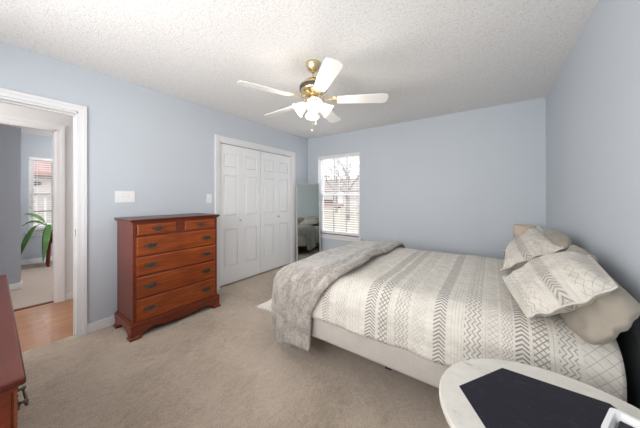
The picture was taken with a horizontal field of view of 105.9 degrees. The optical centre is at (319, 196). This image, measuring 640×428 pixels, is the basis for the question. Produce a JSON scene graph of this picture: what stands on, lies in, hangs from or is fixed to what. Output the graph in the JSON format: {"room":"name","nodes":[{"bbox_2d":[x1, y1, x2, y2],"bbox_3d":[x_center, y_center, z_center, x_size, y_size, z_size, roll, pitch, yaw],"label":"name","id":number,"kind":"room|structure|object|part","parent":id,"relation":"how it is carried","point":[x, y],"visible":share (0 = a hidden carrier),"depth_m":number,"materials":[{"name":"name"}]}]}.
{"room":"bedroom","nodes":[
{"label":"bedroom","id":0,"kind":"room"},
{"bbox_2d":[0,125,20,283],"bbox_3d":[-5.074,0.040,2.817,0.950,2.440,1.935,0,0,35],"label":"wall partition","id":1,"kind":"structure","parent":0,"point":[10,137],"depth_m":3.26,"materials":[{"name":"blue paint"}]},
{"bbox_2d":[9,280,22,290],"bbox_3d":[-5.064,1.218,2.819,0.964,0.085,1.949,0,0,35],"label":"baseboard","id":2,"kind":"structure","parent":1,"relation":"attached to","point":[19,285],"depth_m":3.29,"materials":[{"name":"white paint"}]},
{"bbox_2d":[0,102,72,292],"bbox_3d":[-3.484,0.040,2.528,0.120,2.440,3.300,0,0,35],"label":"wall","id":3,"kind":"structure","parent":0,"point":[6,109],"depth_m":2.96,"materials":[{"name":"paint"}]},
{"bbox_2d":[0,115,64,302],"bbox_3d":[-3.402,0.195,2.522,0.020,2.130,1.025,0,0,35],"label":"trim","id":4,"kind":"structure","parent":3,"relation":"attached to","point":[60,129],"depth_m":2.90,"materials":[{"name":"white paint"}]},
{"bbox_2d":[14,300,53,311],"bbox_3d":[-3.459,1.256,2.563,0.060,0.008,0.853,0,0,35],"label":"trim","id":5,"kind":"structure","parent":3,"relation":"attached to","point":[35,305],"depth_m":2.78,"materials":[{"name":"brown wood"}]},
{"bbox_2d":[65,292,72,299],"bbox_3d":[-2.791,1.218,3.390,0.014,0.085,1.093,0,0,35],"label":"baseboard","id":6,"kind":"structure","parent":3,"relation":"attached to","point":[69,295],"depth_m":2.97,"materials":[{"name":"white paint"}]},
{"bbox_2d":[21,133,52,260],"bbox_3d":[-5.436,0.040,4.719,0.140,2.440,4.620,0,0,35],"label":"wall","id":7,"kind":"structure","parent":0,"point":[31,145],"depth_m":4.54,"materials":[{"name":"blue paint"}]},
{"bbox_2d":[21,256,52,264],"bbox_3d":[-5.408,1.218,4.626,0.014,0.085,4.500,0,0,35],"label":"baseboard","id":8,"kind":"structure","parent":7,"relation":"attached to","point":[37,260],"depth_m":4.59,"materials":[{"name":"white paint"}]},
{"bbox_2d":[26,157,52,235],"bbox_3d":[-5.254,-0.007,4.933,0.180,1.505,0.970,0,0,35],"label":"window","id":9,"kind":"structure","parent":7,"relation":"in","point":[37,233],"depth_m":4.64,"materials":[{"name":"white plastic"}]},
{"bbox_3d":[-5.303,-0.050,4.968,0.060,1.420,0.900,0,0,35],"label":"frame","id":10,"kind":"part","parent":9,"relation":"part of","materials":[{"name":"white plastic"}]},
{"bbox_2d":[29,157,52,230],"bbox_3d":[-5.243,-0.051,4.925,0.068,1.398,0.876,0,0,35],"label":"window blind","id":11,"kind":"object","parent":9,"relation":"attached to","point":[30,158],"visible":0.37,"depth_m":4.63,"materials":[{"name":"white plastic"}]},
{"bbox_3d":[-5.313,-0.378,4.975,0.024,0.695,0.830,0,0,35],"label":"sash","id":12,"kind":"part","parent":9,"relation":"part of","materials":[{"name":"glass"}]},
{"bbox_3d":[-5.293,0.278,4.960,0.024,0.695,0.830,0,0,35],"label":"sash","id":13,"kind":"part","parent":9,"relation":"part of","materials":[{"name":"white plastic"}]},
{"bbox_2d":[33,195,52,226],"bbox_3d":[-5.293,0.278,4.960,0.016,0.635,0.770,0,0,35],"label":"grille","id":14,"kind":"object","parent":9,"relation":"attached to","point":[48,195],"depth_m":4.84,"materials":[{"name":"white"}]},
{"bbox_2d":[34,163,52,193],"bbox_3d":[-5.313,-0.378,4.975,0.016,0.635,0.770,0,0,35],"label":"grille","id":15,"kind":"object","parent":9,"relation":"attached to","point":[51,163],"depth_m":4.85,"materials":[{"name":"white"}]},
{"bbox_2d":[21,128,52,136],"bbox_3d":[-4.324,-1.230,3.858,2.910,0.100,4.740,0,0,35],"label":"ceiling","id":16,"kind":"structure","parent":0,"point":[24,131],"depth_m":4.42,"materials":[{"name":"white paint"}]},
{"bbox_2d":[0,42,307,323],"bbox_3d":[-1.580,0.040,3.140,0.120,2.440,4.440,0,0,35],"label":"wall","id":17,"kind":"structure","parent":0,"point":[155,145],"depth_m":2.47,"materials":[{"name":"blue paint"}]},
{"bbox_2d":[0,88,86,336],"bbox_3d":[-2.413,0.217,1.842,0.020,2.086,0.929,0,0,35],"label":"trim","id":18,"kind":"structure","parent":17,"relation":"attached to","point":[82,110],"depth_m":2.19,"materials":[{"name":"white paint"}]},
{"bbox_2d":[115,191,134,202],"bbox_3d":[-1.979,-0.002,2.458,0.017,0.116,0.164,0,0,35],"label":"light switch","id":19,"kind":"object","parent":17,"relation":"attached to","point":[120,196],"visible":1,"depth_m":2.45,"materials":[{"name":"white plastic"}]},
{"bbox_2d":[87,259,295,333],"bbox_3d":[-1.529,1.218,3.096,0.014,0.085,4.426,0,0,35],"label":"baseboard","id":20,"kind":"structure","parent":17,"relation":"attached to","point":[110,321],"depth_m":2.30,"materials":[{"name":"white paint"}]},
{"bbox_2d":[207,194,211,202],"bbox_3d":[-1.459,0.020,3.192,0.017,0.116,0.072,0,0,35],"label":"light switch","id":21,"kind":"object","parent":17,"relation":"attached to","point":[209,196],"visible":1,"depth_m":3.19,"materials":[{"name":"white plastic"}]},
{"bbox_2d":[220,143,259,285],"bbox_3d":[-1.180,0.246,3.635,0.071,1.987,0.720,0,0,35],"label":"door","id":22,"kind":"structure","parent":17,"relation":"in","point":[239,166],"depth_m":3.59,"materials":[{"name":"white paint"}]},
{"bbox_3d":[-1.298,-0.520,3.498,0.024,0.200,0.224,0,0,35],"label":"raised panel","id":23,"kind":"part","parent":22,"relation":"part of","materials":[{"name":"white paint"}]},
{"bbox_3d":[-1.298,-0.022,3.498,0.024,0.595,0.224,0,0,35],"label":"raised panel","id":24,"kind":"part","parent":22,"relation":"part of","materials":[{"name":"white paint"}]},
{"bbox_3d":[-1.298,0.730,3.498,0.024,0.540,0.224,0,0,35],"label":"raised panel","id":25,"kind":"part","parent":22,"relation":"part of","materials":[{"name":"white paint"}]},
{"bbox_3d":[-1.090,-0.520,3.792,0.024,0.200,0.224,0,0,35],"label":"raised panel","id":26,"kind":"part","parent":22,"relation":"part of","materials":[{"name":"white paint"}]},
{"bbox_3d":[-1.090,-0.022,3.792,0.024,0.595,0.224,0,0,35],"label":"raised panel","id":27,"kind":"part","parent":22,"relation":"part of","materials":[{"name":"white paint"}]},
{"bbox_3d":[-1.090,0.730,3.792,0.024,0.540,0.224,0,0,35],"label":"raised panel","id":28,"kind":"part","parent":22,"relation":"part of","materials":[{"name":"white paint"}]},
{"bbox_2d":[215,134,294,289],"bbox_3d":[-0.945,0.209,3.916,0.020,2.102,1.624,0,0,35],"label":"trim","id":29,"kind":"structure","parent":17,"relation":"attached to","point":[218,138],"depth_m":3.36,"materials":[{"name":"white paint"}]},
{"bbox_2d":[260,151,290,272],"bbox_3d":[-0.758,0.246,4.231,0.071,1.987,0.719,0,0,35],"label":"door","id":30,"kind":"structure","parent":17,"relation":"in","point":[275,170],"depth_m":4.19,"materials":[{"name":"white paint"}]},
{"bbox_3d":[-0.876,-0.520,4.095,0.024,0.200,0.223,0,0,35],"label":"raised panel","id":31,"kind":"part","parent":30,"relation":"part of","materials":[{"name":"white paint"}]},
{"bbox_3d":[-0.876,-0.022,4.095,0.024,0.595,0.223,0,0,35],"label":"raised panel","id":32,"kind":"part","parent":30,"relation":"part of","materials":[{"name":"white paint"}]},
{"bbox_3d":[-0.876,0.730,4.095,0.024,0.540,0.223,0,0,35],"label":"raised panel","id":33,"kind":"part","parent":30,"relation":"part of","materials":[{"name":"white paint"}]},
{"bbox_3d":[-0.668,-0.520,4.388,0.024,0.200,0.223,0,0,35],"label":"raised panel","id":34,"kind":"part","parent":30,"relation":"part of","materials":[{"name":"white paint"}]},
{"bbox_3d":[-0.668,-0.022,4.388,0.024,0.595,0.223,0,0,35],"label":"raised panel","id":35,"kind":"part","parent":30,"relation":"part of","materials":[{"name":"white paint"}]},
{"bbox_3d":[-0.668,0.730,4.388,0.024,0.540,0.223,0,0,35],"label":"raised panel","id":36,"kind":"part","parent":30,"relation":"part of","materials":[{"name":"white paint"}]},
{"bbox_2d":[10,261,449,427],"bbox_3d":[-1.988,1.310,2.872,7.863,0.100,5.590,0,0,35],"label":"floor","id":37,"kind":"structure","parent":0,"point":[223,366],"depth_m":1.70,"materials":[{"name":"beige carpet"}]},
{"bbox_2d":[0,275,28,427],"bbox_3d":[-1.460,0.860,0.827,1.401,0.800,0.533,0,0,36],"label":"dresser","id":38,"kind":"object","parent":37,"relation":"on","point":[12,370],"visible":1,"depth_m":0.68,"materials":[{"name":"brown wood"}]},
{"bbox_3d":[-1.331,0.804,1.003,1.336,0.621,0.020,0,0,36],"label":"frame","id":39,"kind":"part","parent":38,"relation":"part of","materials":[{"name":"brown wood"}]},
{"bbox_3d":[-1.467,0.487,0.819,1.360,0.014,0.502,0,0,36],"label":"moulding","id":40,"kind":"part","parent":38,"relation":"part of","materials":[{"name":"brown wood"}]},
{"bbox_3d":[-1.058,0.601,0.810,0.620,0.194,0.030,0,0,36],"label":"drawer","id":41,"kind":"part","parent":38,"relation":"part of","materials":[{"name":"brown wood"}]},
{"bbox_3d":[-0.890,0.605,0.724,0.092,0.038,0.023,0,0,36],"label":"bail handle","id":42,"kind":"part","parent":38,"relation":"part of","materials":[{"name":"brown metal"}]},
{"bbox_2d":[45,241,52,266],"bbox_3d":[-4.919,1.036,4.463,0.260,0.451,0.260,0,0,35],"label":"plant stand","id":43,"kind":"object","parent":37,"relation":"on","point":[48,253],"visible":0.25,"depth_m":4.36,"materials":[{"name":"brown wood"}]},
{"bbox_2d":[21,213,52,261],"bbox_3d":[-4.927,0.687,4.432,0.337,0.966,0.780,0,0,35],"label":"potted plant","id":44,"kind":"object","parent":43,"relation":"on","point":[47,236],"visible":0.65,"depth_m":4.29,"materials":[{"name":"green plant"}]},
{"bbox_3d":[-4.903,1.050,4.370,0.036,0.423,0.066,0,0,-10],"label":"leg","id":45,"kind":"part","parent":43,"relation":"part of","materials":[{"name":"brown wood"}]},
{"bbox_2d":[113,213,220,341],"bbox_3d":[-1.578,0.731,2.569,0.463,1.059,0.865,0,0,35],"label":"dresser","id":46,"kind":"object","parent":37,"relation":"on","point":[167,264],"visible":1,"depth_m":2.33,"materials":[{"name":"brown wood"}]},
{"bbox_3d":[-1.563,0.444,2.232,0.004,0.041,0.131,0,0,35],"label":"drawer pull","id":47,"kind":"part","parent":46,"relation":"part of","materials":[{"name":"brown metal"}]},
{"bbox_3d":[-1.563,0.623,2.232,0.004,0.041,0.131,0,0,35],"label":"drawer pull","id":48,"kind":"part","parent":46,"relation":"part of","materials":[{"name":"brown metal"}]},
{"bbox_3d":[-1.563,0.813,2.232,0.004,0.041,0.131,0,0,35],"label":"drawer pull","id":49,"kind":"part","parent":46,"relation":"part of","materials":[{"name":"brown metal"}]},
{"bbox_3d":[-1.563,1.016,2.232,0.004,0.041,0.131,0,0,35],"label":"drawer pull","id":50,"kind":"part","parent":46,"relation":"part of","materials":[{"name":"brown metal"}]},
{"bbox_3d":[-1.541,0.297,2.291,0.030,0.098,0.329,0,0,35],"label":"drawer","id":51,"kind":"part","parent":46,"relation":"part of","materials":[{"name":"brown wood"}]},
{"bbox_3d":[-1.587,0.228,2.575,0.432,0.014,0.824,0,0,35],"label":"moulding","id":52,"kind":"part","parent":46,"relation":"part of","materials":[{"name":"brown wood"}]},
{"bbox_3d":[-1.583,1.137,2.572,0.442,0.045,0.844,0,0,35],"label":"moulding","id":53,"kind":"part","parent":46,"relation":"part of","materials":[{"name":"brown wood"}]},
{"bbox_3d":[-1.428,0.675,2.463,0.020,0.880,0.800,0,0,35],"label":"frame","id":54,"kind":"part","parent":46,"relation":"part of","materials":[{"name":"brown wood"}]},
{"bbox_3d":[-1.423,0.449,2.459,0.030,0.170,0.752,0,0,35],"label":"drawer","id":55,"kind":"part","parent":46,"relation":"part of","materials":[{"name":"brown wood"}]},
{"bbox_3d":[-1.423,0.628,2.459,0.030,0.168,0.752,0,0,35],"label":"drawer","id":56,"kind":"part","parent":46,"relation":"part of","materials":[{"name":"brown wood"}]},
{"bbox_3d":[-1.423,0.818,2.459,0.030,0.188,0.752,0,0,35],"label":"drawer","id":57,"kind":"part","parent":46,"relation":"part of","materials":[{"name":"brown wood"}]},
{"bbox_3d":[-1.423,1.021,2.459,0.030,0.194,0.752,0,0,35],"label":"drawer","id":58,"kind":"part","parent":46,"relation":"part of","materials":[{"name":"brown wood"}]},
{"bbox_3d":[-1.304,0.297,2.627,0.030,0.098,0.329,0,0,35],"label":"drawer","id":59,"kind":"part","parent":46,"relation":"part of","materials":[{"name":"brown wood"}]},
{"bbox_2d":[295,183,320,261],"bbox_3d":[-0.223,0.497,4.582,0.470,1.529,0.118,0,0,-18],"label":"mirror","id":60,"kind":"object","parent":37,"relation":"on","point":[308,238],"visible":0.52,"depth_m":4.57,"materials":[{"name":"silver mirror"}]},
{"bbox_2d":[311,274,639,408],"bbox_3d":[0.881,0.825,2.084,1.998,0.870,1.560,0,0,35],"label":"bed","id":61,"kind":"object","parent":37,"relation":"on","point":[403,361],"visible":0.16,"depth_m":1.40,"materials":[{"name":"grey fabric"}]},
{"bbox_2d":[251,247,626,401],"bbox_3d":[0.712,0.799,2.204,2.239,0.444,1.596,0,0,35],"label":"comforter","id":62,"kind":"object","parent":61,"relation":"on","point":[446,309],"visible":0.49,"depth_m":1.38,"materials":[{"name":"fabric"}]},
{"bbox_2d":[271,241,404,351],"bbox_3d":[0.276,0.831,2.511,0.756,0.665,1.705,0,0,35],"label":"throw blanket","id":63,"kind":"object","parent":62,"relation":"on","point":[298,286],"visible":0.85,"depth_m":1.89,"materials":[{"name":"grey fabric"}]},
{"bbox_2d":[500,225,564,270],"bbox_3d":[1.617,0.391,1.900,0.344,0.291,0.771,0,0,35],"label":"pillow","id":64,"kind":"object","parent":62,"relation":"on","point":[533,243],"visible":0.83,"depth_m":1.72,"materials":[{"name":"fabric"}]},
{"bbox_2d":[544,229,571,252],"bbox_3d":[1.771,0.403,1.877,0.210,0.295,0.658,0,0,35],"label":"pillow","id":65,"kind":"object","parent":62,"relation":"on","point":[558,238],"visible":0.28,"depth_m":1.66,"materials":[{"name":"beige fabric"}]},
{"bbox_2d":[502,251,617,317],"bbox_3d":[1.153,0.422,1.215,0.367,0.277,0.500,0,0,35],"label":"pillow","id":66,"kind":"object","parent":62,"relation":"on","point":[566,281],"visible":0.98,"depth_m":1.08,"materials":[{"name":"fabric"}]},
{"bbox_2d":[559,277,639,344],"bbox_3d":[1.268,0.463,1.167,0.231,0.258,0.647,0,0,35],"label":"pillow","id":67,"kind":"object","parent":62,"relation":"on","point":[601,321],"visible":0.41,"depth_m":0.94,"materials":[{"name":"beige fabric"}]},
{"bbox_2d":[566,245,597,261],"bbox_3d":[1.458,0.419,1.365,0.118,0.265,0.442,0,0,35],"label":"pillow","id":68,"kind":"object","parent":61,"relation":"on","point":[574,248],"visible":0.08,"depth_m":1.33,"materials":[{"name":"beige fabric"}]},
{"bbox_3d":[1.675,0.750,1.522,0.053,0.720,1.560,0,0,35],"label":"headboard","id":69,"kind":"part","parent":61,"relation":"part of","materials":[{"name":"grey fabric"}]},
{"bbox_2d":[439,359,639,427],"bbox_3d":[0.646,0.934,0.633,0.600,0.652,0.544,0,0,35],"label":"side table","id":70,"kind":"object","parent":37,"relation":"on","point":[473,393],"visible":0.99,"depth_m":0.73,"materials":[{"name":"white paint"}]},
{"bbox_2d":[601,408,639,427],"bbox_3d":[0.778,0.592,0.579,0.124,0.034,0.124,0,0,-32],"label":"square dish","id":71,"kind":"object","parent":70,"relation":"on","point":[614,418],"visible":1,"depth_m":0.63,"materials":[{"name":"white ceramic"}]},
{"bbox_3d":[2.284,0.927,2.696,0.400,0.665,0.400,0,0,35],"label":"side table","id":72,"kind":"object","parent":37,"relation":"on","visible":0},
{"bbox_2d":[513,224,535,238],"bbox_3d":[2.245,0.453,2.650,0.196,0.285,0.196,0,0,35],"label":"table lamp","id":73,"kind":"object","parent":72,"relation":"on","point":[519,229],"visible":0.22,"depth_m":2.62,"materials":[{"name":"beige fabric"}]},
{"bbox_2d":[0,0,598,138],"bbox_3d":[-0.048,-1.230,2.056,3.753,0.100,4.680,0,0,35],"label":"ceiling","id":74,"kind":"structure","parent":0,"point":[431,58],"depth_m":1.92,"materials":[{"name":"white paint"}]},
{"bbox_2d":[237,58,387,130],"bbox_3d":[-0.081,-0.884,2.171,1.223,0.592,1.246,0,0,35],"label":"ceiling fan","id":75,"kind":"object","parent":74,"relation":"hanging from","point":[313,88],"visible":1,"depth_m":2.07,"materials":[{"name":"gold metal"}]},
{"bbox_3d":[-0.427,-0.855,1.911,0.433,0.033,0.130,0,0,-32],"label":"fan blade","id":76,"kind":"part","parent":75,"relation":"part of","materials":[{"name":"white wood"}]},
{"bbox_3d":[-0.389,-0.855,2.417,0.433,0.033,0.130,0,0,40],"label":"fan blade","id":77,"kind":"part","parent":75,"relation":"part of","materials":[{"name":"white wood"}]},
{"bbox_3d":[-0.186,-0.772,2.124,0.129,0.131,0.126,0,0,35],"label":"lamp shade","id":78,"kind":"part","parent":75,"relation":"part of","materials":[{"name":"white glass"}]},
{"bbox_3d":[-0.073,-0.772,2.265,0.127,0.130,0.131,0,0,35],"label":"lamp shade","id":79,"kind":"part","parent":75,"relation":"part of","materials":[{"name":"white glass"}]},
{"bbox_3d":[-0.046,-0.772,2.010,0.127,0.130,0.131,0,0,35],"label":"lamp shade","id":80,"kind":"part","parent":75,"relation":"part of","materials":[{"name":"white glass"}]},
{"bbox_3d":[-0.049,-0.789,2.033,0.066,0.070,0.069,0,0,35],"label":"bulb","id":81,"kind":"part","parent":75,"relation":"part of","materials":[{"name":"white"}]},
{"bbox_3d":[0.067,-0.772,2.151,0.129,0.131,0.126,0,0,35],"label":"lamp shade","id":82,"kind":"part","parent":75,"relation":"part of","materials":[{"name":"white glass"}]},
{"bbox_3d":[0.042,-0.855,1.718,0.130,0.033,0.433,0,0,-14],"label":"fan blade","id":83,"kind":"part","parent":75,"relation":"part of","materials":[{"name":"white wood"}]},
{"bbox_3d":[0.104,-0.855,2.537,0.130,0.033,0.433,0,0,22],"label":"fan blade","id":84,"kind":"part","parent":75,"relation":"part of","materials":[{"name":"white wood"}]},
{"bbox_3d":[0.370,-0.855,2.105,0.433,0.033,0.130,0,0,4],"label":"fan blade","id":85,"kind":"part","parent":75,"relation":"part of","materials":[{"name":"white wood"}]},
{"bbox_2d":[308,97,545,259],"bbox_3d":[1.250,0.040,3.942,3.813,2.440,0.140,0,0,35],"label":"wall","id":86,"kind":"structure","parent":0,"point":[460,183],"depth_m":3.42,"materials":[{"name":"blue paint"}]},
{"bbox_2d":[318,152,361,241],"bbox_3d":[0.353,-0.003,4.547,0.980,1.595,0.180,0,0,35],"label":"window","id":87,"kind":"structure","parent":86,"relation":"in","point":[329,236],"depth_m":4.53,"materials":[{"name":"white plastic"}]},
{"bbox_2d":[319,152,358,235],"bbox_3d":[0.345,-0.046,4.535,0.886,1.488,0.068,0,0,35],"label":"window blind","id":88,"kind":"object","parent":87,"relation":"attached to","point":[357,153],"visible":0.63,"depth_m":4.54,"materials":[{"name":"white plastic"}]},
{"bbox_3d":[0.348,0.687,4.539,0.886,0.022,0.048,0,0,35],"label":"rail","id":89,"kind":"part","parent":88,"relation":"part of","materials":[{"name":"white plastic"}]},
{"bbox_2d":[326,158,354,193],"bbox_3d":[0.395,-0.395,4.606,0.780,0.680,0.016,0,0,35],"label":"window pane","id":90,"kind":"object","parent":87,"relation":"attached to","point":[347,175],"depth_m":4.59,"materials":[{"name":"clear glass"}]},
{"bbox_3d":[0.336,0.721,4.522,0.980,0.022,0.120,0,0,35],"label":"sill","id":91,"kind":"part","parent":87,"relation":"part of","materials":[{"name":"white paint"}]},
{"bbox_3d":[0.395,-0.395,4.606,0.840,0.740,0.024,0,0,35],"label":"sash","id":92,"kind":"part","parent":87,"relation":"part of","materials":[{"name":"glass"}]},
{"bbox_3d":[0.381,0.305,4.585,0.840,0.740,0.024,0,0,35],"label":"sash","id":93,"kind":"part","parent":87,"relation":"part of","materials":[{"name":"white plastic"}]},
{"bbox_2d":[327,195,357,231],"bbox_3d":[0.381,0.305,4.585,0.780,0.680,0.016,0,0,35],"label":"window pane","id":94,"kind":"object","parent":87,"relation":"attached to","point":[333,212],"depth_m":4.61,"materials":[{"name":"clear glass"}]},
{"bbox_2d":[546,0,639,303],"bbox_3d":[1.399,0.040,0.957,0.120,2.440,4.560,0,0,35],"label":"wall","id":95,"kind":"structure","parent":0,"point":[593,102],"depth_m":1.39,"materials":[{"name":"blue paint"}]},
{"label":"outside","id":96,"kind":"structure","parent":0,"visible":0},
{"bbox_2d":[323,207,357,232],"bbox_3d":[0.911,1.760,23.860,100.000,0.100,100.000,0,0,35],"label":"ground","id":97,"kind":"structure","parent":96,"point":[341,210],"depth_m":17.57,"materials":[{"name":"white"}]},
{"bbox_2d":[33,161,51,227],"bbox_3d":[-12.816,-0.540,12.260,5.000,4.500,10.800,0,0,35],"label":"brick house","id":98,"kind":"structure","parent":97,"relation":"on","point":[46,185],"depth_m":10.23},
{"bbox_2d":[33,195,51,225],"bbox_3d":[-7.062,0.780,6.715,0.120,1.860,6.120,0,0,35],"label":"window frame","id":99,"kind":"structure","parent":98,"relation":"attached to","point":[33,195],"depth_m":6.38,"materials":[{"name":"white paint"}]},
{"bbox_2d":[323,200,343,207],"bbox_3d":[1.385,1.036,35.778,4.087,1.348,1.620,0,0,18],"label":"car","id":100,"kind":"object","parent":97,"relation":"on","point":[325,204],"visible":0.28,"depth_m":34.98,"materials":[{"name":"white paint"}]},
{"bbox_2d":[323,178,358,207],"bbox_3d":[5.311,-0.760,42.188,13.600,4.940,7.600,0,0,35],"label":"house","id":101,"kind":"structure","parent":97,"relation":"on","point":[356,184],"depth_m":39.64,"materials":[{"name":"white"}]},
{"bbox_3d":[3.271,0.510,39.307,0.900,2.000,0.060,0,0,35],"label":"door","id":102,"kind":"part","parent":101,"relation":"part of","materials":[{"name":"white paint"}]},
{"bbox_2d":[324,159,357,211],"bbox_3d":[1.737,-1.358,25.304,4.628,6.144,4.720,0,0,35],"label":"bare tree","id":103,"kind":"object","parent":97,"relation":"on","point":[326,181],"visible":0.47,"depth_m":25.61,"materials":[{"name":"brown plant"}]},
{"bbox_2d":[324,159,358,221],"bbox_3d":[1.822,-0.786,16.969,3.984,5.002,3.927,0,0,-21],"label":"bare tree","id":104,"kind":"object","parent":97,"relation":"on","point":[343,165],"visible":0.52,"depth_m":16.87,"materials":[{"name":"brown plant"}]}
]}

